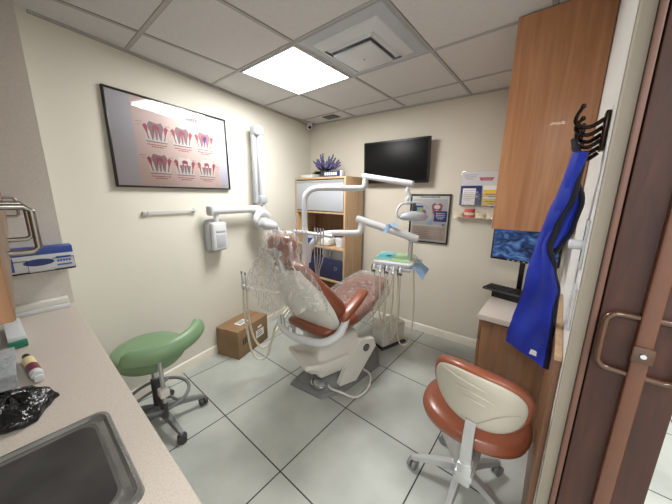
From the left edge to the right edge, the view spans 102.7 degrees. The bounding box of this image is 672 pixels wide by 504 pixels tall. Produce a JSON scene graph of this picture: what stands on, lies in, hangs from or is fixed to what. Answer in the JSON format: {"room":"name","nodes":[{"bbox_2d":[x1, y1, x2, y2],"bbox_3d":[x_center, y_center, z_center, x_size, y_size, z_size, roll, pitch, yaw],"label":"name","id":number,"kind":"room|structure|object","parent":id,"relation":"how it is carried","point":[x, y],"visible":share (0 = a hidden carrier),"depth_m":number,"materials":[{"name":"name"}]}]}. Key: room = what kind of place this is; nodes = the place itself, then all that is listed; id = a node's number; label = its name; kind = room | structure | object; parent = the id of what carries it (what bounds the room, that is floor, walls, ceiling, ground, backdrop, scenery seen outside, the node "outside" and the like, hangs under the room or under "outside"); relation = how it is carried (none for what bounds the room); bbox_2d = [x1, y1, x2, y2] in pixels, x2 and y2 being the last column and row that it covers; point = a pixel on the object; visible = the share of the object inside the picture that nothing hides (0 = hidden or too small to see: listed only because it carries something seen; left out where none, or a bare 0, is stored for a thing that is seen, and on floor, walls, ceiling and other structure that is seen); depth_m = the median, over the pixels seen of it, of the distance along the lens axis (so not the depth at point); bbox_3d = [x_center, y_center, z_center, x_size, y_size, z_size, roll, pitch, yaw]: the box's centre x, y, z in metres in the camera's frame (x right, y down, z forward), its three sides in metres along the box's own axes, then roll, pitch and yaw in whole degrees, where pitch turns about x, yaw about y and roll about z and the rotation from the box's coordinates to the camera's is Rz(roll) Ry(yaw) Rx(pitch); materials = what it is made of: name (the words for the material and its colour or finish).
{"room":"dental clinic","nodes":[
{"label":"dental clinic","id":0,"kind":"room"},
{"bbox_2d":[0,0,74,304],"bbox_3d":[-1.900,0.038,1.230,0.210,2.440,0.910,10,15,39],"label":"wall","id":1,"kind":"structure","parent":0,"point":[24,176],"depth_m":1.35,"materials":[{"name":"grey paint"}]},
{"bbox_2d":[10,243,75,274],"bbox_3d":[-1.548,0.032,1.413,0.094,0.119,0.238,10,15,39],"label":"glove box","id":2,"kind":"object","parent":1,"relation":"attached to","point":[44,259],"visible":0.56,"depth_m":1.39,"materials":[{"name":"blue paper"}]},
{"bbox_2d":[11,255,75,275],"bbox_3d":[-1.548,0.063,1.418,0.099,0.068,0.236,10,15,39],"label":"rack","id":3,"kind":"object","parent":1,"relation":"attached to","point":[73,255],"visible":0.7,"depth_m":1.39,"materials":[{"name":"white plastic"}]},
{"bbox_2d":[14,5,310,390],"bbox_3d":[-0.990,-0.283,2.784,0.080,2.440,2.760,7,14,28],"label":"wall","id":4,"kind":"structure","parent":0,"point":[134,274],"depth_m":1.97,"materials":[{"name":"beige paint"}]},
{"bbox_2d":[99,83,230,189],"bbox_3d":[-1.226,-0.812,2.099,0.030,0.615,0.913,7,14,28],"label":"poster","id":5,"kind":"object","parent":4,"relation":"attached to","point":[153,143],"visible":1,"depth_m":1.99,"materials":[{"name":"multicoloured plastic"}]},
{"bbox_2d":[142,208,196,215],"bbox_3d":[-1.287,-0.316,2.101,0.029,0.038,0.412,7,14,28],"label":"wall rail","id":6,"kind":"object","parent":4,"relation":"attached to","point":[192,209],"visible":1,"depth_m":2.06,"materials":[{"name":"white plastic"}]},
{"bbox_2d":[131,306,288,399],"bbox_3d":[-0.956,0.871,3.016,0.012,0.088,2.680,7,14,28],"label":"baseboard","id":7,"kind":"structure","parent":4,"relation":"attached to","point":[185,366],"depth_m":2.41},
{"bbox_2d":[204,124,283,252],"bbox_3d":[-0.868,-0.628,2.586,0.189,1.180,0.847,11,16,39],"label":"machine","id":8,"kind":"object","parent":4,"relation":"attached to","point":[215,231],"visible":1,"depth_m":2.63,"materials":[{"name":"grey plastic"}]},
{"bbox_2d":[13,0,570,123],"bbox_3d":[-0.174,-1.285,1.547,3.900,0.050,4.000,10,15,39],"label":"ceiling","id":9,"kind":"structure","parent":0,"point":[210,29],"depth_m":1.59,"materials":[{"name":"tile"}]},
{"bbox_2d":[26,0,558,125],"bbox_3d":[-0.179,-1.223,1.407,3.322,0.016,3.565,10,15,39],"label":"ceiling grid","id":10,"kind":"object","parent":9,"relation":"attached to","point":[165,3],"depth_m":1.68,"materials":[{"name":"white metal"}]},
{"bbox_2d":[240,44,350,94],"bbox_3d":[-0.302,-1.364,2.063,0.596,0.012,0.596,10,15,39],"label":"recessed light","id":11,"kind":"object","parent":9,"relation":"in","point":[293,69],"visible":1,"depth_m":2.02,"materials":[{"name":"white plastic"}]},
{"bbox_2d":[307,122,311,129],"bbox_3d":[-0.342,-1.626,3.477,0.077,0.085,0.076,10,15,39],"label":"security camera","id":12,"kind":"object","parent":9,"relation":"attached to","point":[309,124],"visible":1,"depth_m":3.45,"materials":[{"name":"white plastic"}]},
{"bbox_2d":[322,114,339,119],"bbox_3d":[-0.057,-1.603,3.193,0.180,0.008,0.130,10,15,39],"label":"ceiling vent","id":13,"kind":"object","parent":9,"relation":"in","point":[332,116],"visible":1,"depth_m":3.19,"materials":[{"name":"grey plastic"}]},
{"bbox_2d":[297,0,428,75],"bbox_3d":[0.175,-1.246,1.683,0.596,0.074,0.596,10,15,39],"label":"ceiling vent","id":14,"kind":"object","parent":9,"relation":"in","point":[372,37],"visible":1,"depth_m":1.57,"materials":[{"name":"grey plastic"}]},
{"bbox_2d":[138,311,671,503],"bbox_3d":[0.442,1.216,1.667,5.800,0.001,7.200,10,15,39],"label":"floor","id":15,"kind":"structure","parent":0,"point":[258,437],"depth_m":1.73,"materials":[{"name":"tile"}]},
{"bbox_2d":[109,318,207,444],"bbox_3d":[-1.163,0.813,1.747,0.575,0.724,0.557,10,15,39],"label":"stool","id":16,"kind":"object","parent":15,"relation":"on","point":[150,353],"visible":0.84,"depth_m":1.66,"materials":[{"name":"green leather"}]},
{"bbox_2d":[216,310,267,359],"bbox_3d":[-0.946,0.828,2.750,0.266,0.282,0.442,5,13,22],"label":"cardboard box","id":17,"kind":"object","parent":15,"relation":"on","point":[232,340],"visible":0.89,"depth_m":2.59,"materials":[{"name":"brown cardboard"}]},
{"bbox_2d":[266,234,387,399],"bbox_3d":[0.046,0.421,2.302,0.618,1.281,1.393,11,16,42],"label":"dental chair","id":18,"kind":"object","parent":15,"relation":"on","point":[330,350],"visible":0.98,"depth_m":2.03,"materials":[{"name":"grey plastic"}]},
{"bbox_2d":[311,369,371,397],"bbox_3d":[0.063,1.060,2.163,0.512,0.087,0.276,-3,13,-16],"label":"foot pedal","id":19,"kind":"object","parent":18,"relation":"on","point":[318,383],"visible":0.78,"depth_m":2.12,"materials":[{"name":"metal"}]},
{"bbox_2d":[295,176,362,289],"bbox_3d":[-0.111,-0.057,3.458,0.810,1.735,0.365,10,15,39],"label":"bookcase","id":20,"kind":"object","parent":15,"relation":"on","point":[326,210],"visible":0.52,"depth_m":3.20,"materials":[{"name":"brown wood"}]},
{"bbox_2d":[301,175,317,177],"bbox_3d":[-0.338,-0.960,3.423,0.200,0.039,0.120,10,15,39],"label":"flat box","id":21,"kind":"object","parent":20,"relation":"on","point":[302,176],"visible":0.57,"depth_m":3.37,"materials":[{"name":"white plastic"}]},
{"bbox_2d":[300,249,321,273],"bbox_3d":[-0.277,0.129,3.639,0.310,0.270,0.290,10,15,39],"label":"storage bin","id":22,"kind":"object","parent":20,"relation":"on","point":[311,264],"visible":0.38,"depth_m":3.48,"materials":[{"name":"blue fabric"}]},
{"bbox_2d":[313,153,340,176],"bbox_3d":[-0.114,-1.050,3.275,0.270,0.279,0.420,-3,13,-18],"label":"plant","id":23,"kind":"object","parent":20,"relation":"on","point":[328,166],"visible":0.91,"depth_m":3.21,"materials":[{"name":"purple plant"}]},
{"bbox_2d":[318,237,335,245],"bbox_3d":[-0.129,-0.142,3.400,0.220,0.102,0.190,10,15,39],"label":"tissue box","id":24,"kind":"object","parent":20,"relation":"on","point":[327,241],"visible":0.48,"depth_m":3.31,"materials":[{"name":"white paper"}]},
{"bbox_2d":[318,255,342,281],"bbox_3d":[0.019,0.188,3.400,0.400,0.260,0.302,10,15,39],"label":"storage bin","id":25,"kind":"object","parent":20,"relation":"on","point":[332,269],"visible":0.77,"depth_m":3.28,"materials":[{"name":"blue plastic"}]},
{"bbox_2d":[322,249,327,257],"bbox_3d":[-0.144,0.038,3.438,0.107,0.225,0.057,10,15,39],"label":"packet","id":26,"kind":"object","parent":25,"relation":"in","point":[325,250],"visible":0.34,"depth_m":3.43,"materials":[{"name":"grey plastic"}]},
{"bbox_2d":[327,249,331,258],"bbox_3d":[-0.093,0.044,3.419,0.054,0.225,0.110,-11,16,-43],"label":"packet","id":27,"kind":"object","parent":25,"relation":"in","point":[328,251],"visible":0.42,"depth_m":3.41,"materials":[{"name":"grey plastic"}]},
{"bbox_2d":[331,250,337,259],"bbox_3d":[-0.007,0.059,3.360,0.115,0.224,0.052,5,13,20],"label":"packet","id":28,"kind":"object","parent":25,"relation":"in","point":[336,252],"visible":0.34,"depth_m":3.36,"materials":[{"name":"grey plastic"}]},
{"bbox_2d":[338,251,342,260],"bbox_3d":[0.057,0.077,3.278,0.108,0.224,0.054,10,15,39],"label":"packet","id":29,"kind":"object","parent":25,"relation":"in","point":[340,254],"visible":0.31,"depth_m":3.28,"materials":[{"name":"grey plastic"}]},
{"bbox_2d":[323,170,339,176],"bbox_3d":[-0.035,-0.900,3.097,0.230,0.064,0.082,10,15,39],"label":"box","id":30,"kind":"object","parent":20,"relation":"on","point":[325,173],"visible":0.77,"depth_m":3.06,"materials":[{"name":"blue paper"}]},
{"bbox_2d":[335,237,342,247],"bbox_3d":[0.047,-0.118,3.269,0.110,0.112,0.110,10,15,39],"label":"tub","id":31,"kind":"object","parent":20,"relation":"on","point":[339,240],"visible":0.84,"depth_m":3.23,"materials":[{"name":"plastic"}]},
{"bbox_2d":[241,215,421,359],"bbox_3d":[-0.007,0.355,2.429,1.552,1.356,0.488,-2,12,-11],"label":"dental delivery unit","id":32,"kind":"object","parent":15,"relation":"on","point":[307,249],"visible":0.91,"depth_m":2.35,"materials":[{"name":"white plastic"}]},
{"bbox_2d":[302,173,432,230],"bbox_3d":[0.242,-0.400,2.253,1.084,0.515,0.240,5,13,20],"label":"light","id":33,"kind":"object","parent":32,"relation":"on","point":[413,215],"visible":1,"depth_m":2.20,"materials":[{"name":"white plastic"}]},
{"bbox_2d":[380,222,397,232],"bbox_3d":[0.456,-0.210,2.310,0.154,0.109,0.047,4,13,17],"label":"bib","id":34,"kind":"object","parent":32,"relation":"attached to","point":[394,224],"visible":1,"depth_m":2.30,"materials":[{"name":"blue paper"}]},
{"bbox_2d":[374,251,415,262],"bbox_3d":[0.542,0.043,2.461,0.332,0.033,0.224,7,14,28],"label":"mat","id":35,"kind":"object","parent":32,"relation":"on","point":[399,257],"visible":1,"depth_m":2.42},
{"bbox_2d":[376,252,396,258],"bbox_3d":[0.469,0.030,2.496,0.143,0.024,0.179,7,14,28],"label":"paper sheet","id":36,"kind":"object","parent":35,"relation":"on","point":[386,255],"visible":1,"depth_m":2.49,"materials":[{"name":"teal paper"}]},
{"bbox_2d":[412,258,428,279],"bbox_3d":[0.741,0.147,2.350,0.099,0.133,0.259,7,14,28],"label":"bib","id":37,"kind":"object","parent":32,"relation":"hanging from","point":[421,269],"visible":0.93,"depth_m":2.34,"materials":[{"name":"blue paper"}]},
{"bbox_2d":[371,315,405,350],"bbox_3d":[0.552,0.843,2.850,0.345,0.239,0.210,-7,14,-33],"label":"utility box","id":38,"kind":"object","parent":15,"relation":"on","point":[381,341],"visible":0.8,"depth_m":2.77,"materials":[{"name":"white plastic"}]},
{"bbox_2d":[407,355,534,503],"bbox_3d":[0.640,0.828,1.323,0.528,0.906,0.585,10,15,39],"label":"stool","id":39,"kind":"object","parent":15,"relation":"on","point":[487,413],"visible":1,"depth_m":1.09,"materials":[{"name":"leather"}]},
{"bbox_2d":[473,279,543,426],"bbox_3d":[1.402,0.733,2.122,0.417,0.775,1.020,10,15,39],"label":"desk","id":40,"kind":"object","parent":15,"relation":"on","point":[493,354],"visible":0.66,"depth_m":1.74,"materials":[{"name":"laminate"}]},
{"bbox_2d":[477,279,523,326],"bbox_3d":[1.414,0.374,2.038,0.396,0.038,1.020,10,15,39],"label":"countertop","id":41,"kind":"structure","parent":40,"relation":"on","point":[496,310],"depth_m":1.84,"materials":[{"name":"laminate"}]},
{"bbox_2d":[482,283,521,302],"bbox_3d":[1.315,0.320,2.013,0.150,0.074,0.360,-9,15,-37],"label":"keyboard","id":42,"kind":"object","parent":40,"relation":"on","point":[499,291],"visible":0.7,"depth_m":2.02,"materials":[{"name":"black plastic"}]},
{"bbox_2d":[490,229,562,289],"bbox_3d":[1.449,0.066,2.086,0.170,0.544,0.450,-10,16,-41],"label":"monitor","id":43,"kind":"object","parent":40,"relation":"on","point":[509,245],"visible":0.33,"depth_m":2.10,"materials":[{"name":"black plastic"}]},
{"bbox_3d":[-1.100,0.951,0.775,1.836,0.859,0.866,10,15,39],"label":"cabinet","id":44,"kind":"object","parent":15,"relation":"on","visible":0},
{"bbox_2d":[0,303,201,503],"bbox_3d":[-1.087,0.513,0.670,1.868,0.040,0.860,10,15,39],"label":"countertop","id":45,"kind":"structure","parent":44,"relation":"on","point":[74,363],"depth_m":0.86,"materials":[{"name":"beige laminate"}]},
{"bbox_2d":[0,358,7,388],"bbox_3d":[-1.189,0.416,0.889,0.241,0.055,0.174,10,15,39],"label":"organizer box","id":46,"kind":"object","parent":45,"relation":"on","point":[3,362],"visible":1,"depth_m":0.91,"materials":[{"name":"clear plastic"}]},
{"bbox_2d":[3,317,28,349],"bbox_3d":[-1.418,0.355,1.185,0.285,0.045,0.052,9,15,36],"label":"dispenser box","id":47,"kind":"object","parent":45,"relation":"on","point":[16,337],"visible":0.94,"depth_m":1.13,"materials":[{"name":"white cardboard"}]},
{"bbox_2d":[0,385,59,434],"bbox_3d":[-0.940,0.439,0.779,0.171,0.059,0.198,-4,13,-20],"label":"plastic bag","id":48,"kind":"object","parent":45,"relation":"on","point":[20,408],"visible":1,"depth_m":0.76,"materials":[{"name":"black plastic"}]},
{"bbox_2d":[22,353,44,382],"bbox_3d":[-1.092,0.412,0.965,0.219,0.034,0.034,8,14,33],"label":"bottle","id":49,"kind":"object","parent":45,"relation":"on","point":[32,367],"visible":1,"depth_m":0.94,"materials":[{"name":"white plastic"}]},
{"bbox_2d":[15,295,70,317],"bbox_3d":[-1.586,0.293,1.452,0.062,0.054,0.208,10,15,39],"label":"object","id":50,"kind":"object","parent":45,"relation":"on","point":[36,307],"visible":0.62,"depth_m":1.44,"materials":[{"name":"white plastic"}]},
{"bbox_2d":[0,411,144,503],"bbox_3d":[-0.693,0.607,0.522,0.368,0.172,0.478,10,15,39],"label":"sink","id":51,"kind":"object","parent":45,"relation":"in","point":[87,460],"visible":1,"depth_m":0.62,"materials":[{"name":"metal"}]},
{"bbox_2d":[0,427,117,503],"bbox_3d":[-0.693,0.609,0.522,0.292,0.168,0.402,10,15,39],"label":"basin","id":52,"kind":"object","parent":51,"relation":"in","point":[80,465],"depth_m":0.61,"materials":[{"name":"silver metal"}]},
{"bbox_2d":[310,89,565,339],"bbox_3d":[0.831,-0.316,3.028,3.120,2.440,0.080,9,15,35],"label":"wall","id":53,"kind":"structure","parent":0,"point":[467,133],"depth_m":2.79,"materials":[{"name":"beige paint"}]},
{"bbox_2d":[364,136,431,183],"bbox_3d":[0.648,-0.973,2.910,0.750,0.445,0.108,9,15,35],"label":"television","id":54,"kind":"object","parent":53,"relation":"attached to","point":[407,158],"visible":0.8,"depth_m":2.83,"materials":[{"name":"black plastic"}]},
{"bbox_2d":[367,310,476,347],"bbox_3d":[0.619,0.813,3.360,2.450,0.088,0.012,9,15,35],"label":"baseboard","id":55,"kind":"structure","parent":53,"relation":"attached to","point":[447,335],"depth_m":2.99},
{"bbox_2d":[409,194,451,244],"bbox_3d":[0.981,-0.352,2.842,0.417,0.510,0.021,9,15,35],"label":"framed print","id":56,"kind":"object","parent":53,"relation":"attached to","point":[435,230],"visible":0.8,"depth_m":2.81,"materials":[{"name":"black paper"}]},
{"label":"wall ledge","id":57,"kind":"object","parent":53,"relation":"attached to","visible":0},
{"bbox_2d":[453,212,463,216],"bbox_3d":[1.198,-0.366,2.628,0.098,0.048,0.040,9,15,35],"label":"model","id":58,"kind":"object","parent":57,"relation":"on","point":[456,214],"visible":1,"depth_m":2.61},
{"bbox_2d":[464,209,475,217],"bbox_3d":[1.275,-0.371,2.570,0.098,0.084,0.040,9,15,35],"label":"model","id":59,"kind":"object","parent":57,"relation":"on","point":[471,214],"visible":1,"depth_m":2.55},
{"bbox_2d":[475,213,486,217],"bbox_3d":[1.355,-0.341,2.515,0.098,0.048,0.040,9,15,35],"label":"model","id":60,"kind":"object","parent":57,"relation":"on","point":[478,215],"visible":1,"depth_m":2.50},
{"bbox_2d":[486,213,492,218],"bbox_3d":[1.427,-0.329,2.463,0.098,0.048,0.040,9,15,35],"label":"model","id":61,"kind":"object","parent":57,"relation":"on","point":[488,215],"visible":0.56,"depth_m":2.46},
{"bbox_3d":[1.371,-0.587,2.487,0.415,0.325,0.043,9,15,35],"label":"brochure holder","id":62,"kind":"object","parent":53,"relation":"attached to","visible":0},
{"bbox_2d":[459,186,481,204],"bbox_3d":[1.285,-0.540,2.568,0.181,0.182,0.008,9,15,35],"label":"leaflet","id":63,"kind":"object","parent":62,"relation":"in","point":[469,195],"visible":1,"depth_m":2.56,"materials":[{"name":"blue paper"}]},
{"bbox_2d":[461,171,498,192],"bbox_3d":[1.358,-0.649,2.502,0.350,0.200,0.002,9,15,35],"label":"leaflet","id":64,"kind":"object","parent":62,"relation":"in","point":[477,178],"visible":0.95,"depth_m":2.50,"materials":[{"name":"grey paper"}]},
{"bbox_2d":[481,185,496,205],"bbox_3d":[1.450,-0.513,2.449,0.205,0.182,0.008,9,15,35],"label":"leaflet","id":65,"kind":"object","parent":62,"relation":"in","point":[489,192],"visible":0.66,"depth_m":2.47,"materials":[{"name":"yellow paper"}]},
{"bbox_2d":[533,0,638,503],"bbox_3d":[1.383,0.037,1.392,0.260,2.440,1.950,10,15,39],"label":"wall","id":66,"kind":"structure","parent":0,"point":[570,274],"depth_m":0.94,"materials":[{"name":"white paint"}]},
{"bbox_2d":[521,294,562,503],"bbox_3d":[0.951,0.783,1.254,0.020,1.030,0.740,10,15,39],"label":"panel","id":67,"kind":"object","parent":66,"relation":"attached to","point":[550,376],"visible":0.8,"depth_m":0.99,"materials":[{"name":"brown wood"}]},
{"bbox_2d":[492,0,619,234],"bbox_3d":[1.391,-0.727,1.770,0.406,1.087,1.015,10,15,39],"label":"upper cabinet","id":68,"kind":"object","parent":66,"relation":"attached to","point":[561,54],"visible":0.98,"depth_m":1.36,"materials":[{"name":"brown wood"}]},
{"bbox_2d":[566,283,577,330],"bbox_3d":[0.744,0.172,0.851,0.012,0.137,0.075,10,15,39],"label":"outlet plate","id":69,"kind":"object","parent":66,"relation":"attached to","point":[573,293],"visible":1,"depth_m":0.83,"materials":[{"name":"white plastic"}]},
{"bbox_2d":[566,291,572,320],"bbox_3d":[0.741,0.170,0.853,0.004,0.090,0.039,10,15,39],"label":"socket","id":70,"kind":"object","parent":69,"relation":"attached to","point":[571,293],"depth_m":0.84,"materials":[{"name":"white plastic"}]},
{"bbox_2d":[568,219,590,269],"bbox_3d":[0.752,-0.026,0.840,0.040,0.150,0.070,10,15,39],"label":"dimmer switch","id":71,"kind":"object","parent":66,"relation":"attached to","point":[572,243],"visible":1,"depth_m":0.82,"materials":[{"name":"white plastic"}]},
{"bbox_2d":[571,103,611,160],"bbox_3d":[0.755,-0.356,0.803,0.081,0.162,0.044,10,15,39],"label":"coat hook","id":72,"kind":"object","parent":66,"relation":"attached to","point":[579,129],"visible":0.84,"depth_m":0.80,"materials":[{"name":"black metal"}]},
{"bbox_2d":[506,138,588,369],"bbox_3d":[0.821,0.067,1.017,0.147,0.892,0.368,5,13,18],"label":"apron","id":73,"kind":"object","parent":72,"relation":"hanging from","point":[531,330],"visible":1,"depth_m":1.02,"materials":[{"name":"blue fabric"}]},
{"bbox_2d":[534,0,658,503],"bbox_3d":[0.669,0.170,0.732,0.029,2.440,0.029,10,15,39],"label":"trim","id":74,"kind":"structure","parent":66,"relation":"attached to","point":[647,9],"depth_m":0.67,"materials":[{"name":"beige paint"}]},
{"bbox_2d":[548,0,669,503],"bbox_3d":[0.804,0.144,0.857,0.012,2.440,0.430,10,15,39],"label":"trim","id":75,"kind":"structure","parent":66,"relation":"attached to","point":[662,9],"depth_m":0.65,"materials":[{"name":"brown wood"}]},
{"bbox_2d":[555,0,671,503],"bbox_3d":[0.834,0.180,0.763,0.156,2.390,0.385,10,15,39],"label":"door","id":76,"kind":"structure","parent":66,"relation":"in","point":[623,415],"depth_m":0.65,"materials":[{"name":"brown wood"}]},
{"bbox_3d":[-1.370,0.260,0.209,1.940,2.440,0.100,10,15,39],"label":"wall","id":77,"kind":"structure","parent":0,"visible":0},
{"bbox_2d":[0,193,42,324],"bbox_3d":[-1.195,-0.499,0.470,1.668,1.040,0.731,10,15,39],"label":"upper cabinet","id":78,"kind":"object","parent":77,"relation":"attached to","point":[7,302],"visible":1,"depth_m":0.51,"materials":[{"name":"brown wood"}]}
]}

